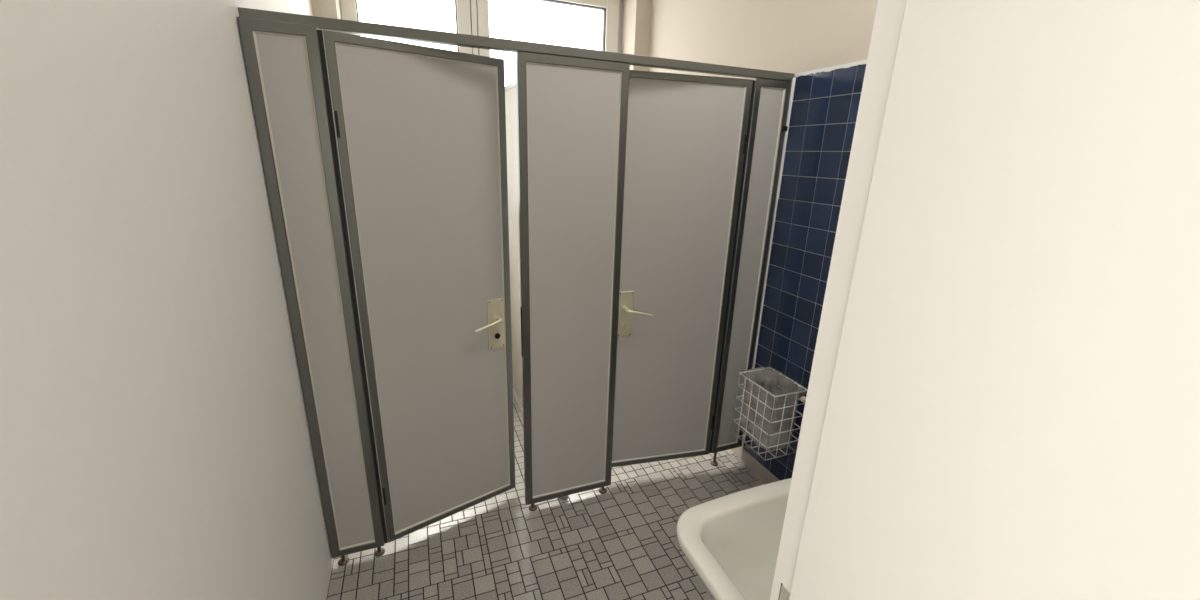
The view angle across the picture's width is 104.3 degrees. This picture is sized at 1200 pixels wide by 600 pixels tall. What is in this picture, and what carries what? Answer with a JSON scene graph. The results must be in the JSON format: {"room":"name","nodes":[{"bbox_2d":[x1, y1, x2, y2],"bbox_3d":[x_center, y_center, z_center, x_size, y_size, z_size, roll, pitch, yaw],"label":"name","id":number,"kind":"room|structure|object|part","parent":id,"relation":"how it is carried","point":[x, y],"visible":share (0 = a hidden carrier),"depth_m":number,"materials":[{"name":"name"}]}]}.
{"room":"public restroom","nodes":[
{"label":"public restroom","id":0,"kind":"room"},
{"bbox_2d":[0,0,333,599],"bbox_3d":[-1.151,-0.263,1.545,0.150,3.020,3.670,-5,18,-21],"label":"wall","id":1,"kind":"structure","parent":0,"point":[155,439],"depth_m":0.76,"materials":[{"name":"white paint"}]},
{"bbox_2d":[311,0,651,70],"bbox_3d":[-0.710,-0.817,3.355,2.057,3.000,0.370,-5,18,-21],"label":"wall","id":2,"kind":"structure","parent":0,"point":[636,19],"depth_m":3.22,"materials":[{"name":"beige paint"}]},
{"bbox_2d":[339,0,471,53],"bbox_3d":[-1.212,-1.318,3.060,0.752,1.540,0.060,-5,18,-21],"label":"window","id":3,"kind":"structure","parent":2,"relation":"in","point":[349,8],"depth_m":2.99,"materials":[{"name":"white"}]},
{"bbox_2d":[470,0,478,54],"bbox_3d":[-0.840,-1.349,3.199,0.045,1.540,0.048,-5,18,-21],"label":"trim","id":4,"kind":"structure","parent":2,"relation":"attached to","point":[473,3],"depth_m":3.03,"materials":[{"name":"white paint"}]},
{"bbox_2d":[477,0,619,56],"bbox_3d":[-0.357,-1.392,3.390,0.998,1.540,0.060,-5,18,-21],"label":"window","id":5,"kind":"structure","parent":2,"relation":"in","point":[610,8],"depth_m":3.29,"materials":[{"name":"white"}]},
{"bbox_2d":[618,0,622,52],"bbox_3d":[0.122,-1.433,3.571,0.029,1.540,0.046,-5,18,-21],"label":"trim","id":6,"kind":"structure","parent":2,"relation":"attached to","point":[621,1],"depth_m":3.38,"materials":[{"name":"grey paint"}]},
{"bbox_2d":[326,394,763,599],"bbox_3d":[-0.133,1.062,2.280,2.057,0.120,3.470,-5,18,-21],"label":"floor","id":7,"kind":"structure","parent":0,"point":[621,543],"depth_m":2.02,"materials":[{"name":"tile"}]},
{"bbox_2d":[237,17,387,565],"bbox_3d":[-0.965,0.130,1.657,0.208,1.975,0.041,-5,18,-21],"label":"partition panel","id":8,"kind":"object","parent":7,"relation":"on","point":[285,62],"visible":1,"depth_m":1.57,"materials":[{"name":"grey laminate"}]},
{"bbox_2d":[505,80,567,497],"bbox_3d":[-0.413,-0.175,2.663,0.048,2.000,1.432,-5,18,-21],"label":"divider panel","id":9,"kind":"object","parent":7,"relation":"on","point":[510,90],"visible":0.07,"depth_m":2.86,"materials":[{"name":"laminate"}]},
{"bbox_3d":[-0.383,-1.118,2.373,0.044,0.026,1.430,-5,18,-21],"label":"rail","id":10,"kind":"part","parent":9,"relation":"part of","materials":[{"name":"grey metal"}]},
{"bbox_3d":[-0.413,-0.178,2.662,0.036,1.945,1.432,-5,18,-21],"label":"panel","id":11,"kind":"part","parent":9,"relation":"part of","materials":[{"name":"laminate"}]},
{"bbox_3d":[-0.444,0.763,2.953,0.048,0.035,1.432,-5,18,-21],"label":"rail","id":12,"kind":"part","parent":9,"relation":"part of","materials":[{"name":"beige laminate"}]},
{"bbox_2d":[516,51,629,510],"bbox_3d":[-0.124,0.045,2.022,0.440,1.975,0.041,-5,18,-21],"label":"partition panel","id":13,"kind":"object","parent":7,"relation":"on","point":[572,112],"visible":1,"depth_m":1.95,"materials":[{"name":"grey laminate"}]},
{"bbox_2d":[238,7,793,80],"bbox_3d":[-0.095,-0.914,1.729,2.050,0.032,0.038,-5,18,-21],"label":"header rail","id":14,"kind":"object","parent":13,"relation":"on","point":[329,24],"visible":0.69,"depth_m":1.61,"materials":[{"name":"grey metal"}]},
{"bbox_2d":[322,30,515,542],"bbox_3d":[-0.616,0.064,1.848,0.596,1.921,0.086,-11,21,-36],"label":"door","id":15,"kind":"structure","parent":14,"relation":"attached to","point":[420,131],"depth_m":1.79,"materials":[{"name":"grey laminate"}]},
{"bbox_3d":[-0.470,0.100,1.961,0.131,0.045,0.059,-11,21,-36],"label":"lever handle","id":16,"kind":"part","parent":15,"relation":"part of","materials":[{"name":"beige metal"}]},
{"bbox_3d":[-0.450,0.103,2.022,0.076,0.224,0.009,-11,21,-36],"label":"lock plate","id":17,"kind":"part","parent":15,"relation":"part of","materials":[{"name":"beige metal"}]},
{"bbox_2d":[710,78,791,465],"bbox_3d":[0.729,-0.029,2.350,0.210,1.975,0.045,-5,18,-21],"label":"partition panel","id":18,"kind":"object","parent":7,"relation":"on","point":[769,103],"visible":0.98,"depth_m":2.27,"materials":[{"name":"grey laminate"}]},
{"bbox_2d":[612,70,752,466],"bbox_3d":[0.347,-0.034,2.209,0.596,1.888,0.086,-3,18,-14],"label":"door","id":19,"kind":"structure","parent":18,"relation":"attached to","point":[686,137],"depth_m":2.18,"materials":[{"name":"grey laminate"}]},
{"bbox_3d":[0.118,0.066,2.201,0.076,0.224,0.009,-3,18,-14],"label":"lock plate","id":20,"kind":"part","parent":19,"relation":"part of","materials":[{"name":"beige metal"}]},
{"bbox_3d":[0.177,0.054,2.178,0.131,0.045,0.059,-3,18,-14],"label":"lever handle","id":21,"kind":"part","parent":19,"relation":"part of","materials":[{"name":"beige metal"}]},
{"bbox_2d":[648,0,877,479],"bbox_3d":[0.858,-0.492,2.499,0.206,3.020,3.320,-5,18,-21],"label":"wall","id":22,"kind":"structure","parent":0,"point":[787,36],"depth_m":2.13,"materials":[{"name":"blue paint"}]},
{"bbox_2d":[740,448,779,483],"bbox_3d":[1.058,1.075,2.024,0.017,0.080,1.398,-5,18,-21],"label":"baseboard","id":23,"kind":"structure","parent":22,"relation":"attached to","point":[763,474],"depth_m":2.52,"materials":[{"name":"grey tile"}]},
{"bbox_2d":[742,77,795,445],"bbox_3d":[0.837,-0.083,2.358,0.018,1.900,0.018,5,17,11],"label":"trim","id":24,"kind":"structure","parent":22,"relation":"attached to","point":[794,78],"depth_m":2.21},
{"bbox_2d":[732,367,807,460],"bbox_3d":[0.817,0.545,2.271,0.198,0.335,0.257,-5,18,-21],"label":"wire basket","id":25,"kind":"object","parent":22,"relation":"attached to","point":[770,368],"visible":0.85,"depth_m":2.23,"materials":[{"name":"white metal"}]},
{"bbox_2d":[740,367,805,449],"bbox_3d":[0.817,0.539,2.256,0.203,0.332,0.294,-5,18,-21],"label":"liner","id":26,"kind":"object","parent":25,"relation":"in","point":[765,375],"visible":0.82,"depth_m":2.29,"materials":[{"name":"grey plastic"}]},
{"bbox_2d":[795,60,866,76],"bbox_3d":[1.130,-0.795,1.446,0.006,0.020,1.418,-5,18,-21],"label":"trim","id":27,"kind":"structure","parent":22,"relation":"attached to","point":[847,65],"depth_m":1.89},
{"bbox_3d":[0.577,0.104,0.503,2.257,3.000,0.350,-5,18,-21],"label":"wall","id":28,"kind":"structure","parent":0,"visible":0},
{"bbox_2d":[676,478,791,599],"bbox_3d":[0.469,0.635,1.061,0.536,0.190,0.412,-5,18,-21],"label":"basin","id":29,"kind":"object","parent":28,"relation":"attached to","point":[731,542],"visible":0.34,"depth_m":1.12,"materials":[{"name":"white ceramic"}]},
{"bbox_2d":[770,0,1199,599],"bbox_3d":[-0.047,0.486,0.370,0.940,2.110,0.382,-5,18,-21],"label":"door","id":30,"kind":"structure","parent":28,"relation":"in","point":[1002,402],"depth_m":0.38,"materials":[{"name":"white paint"}]},
{"bbox_3d":[0.260,0.511,0.692,0.002,0.212,0.017,-5,18,-21],"label":"plate","id":31,"kind":"part","parent":30,"relation":"part of","materials":[{"name":"beige metal"}]}
]}

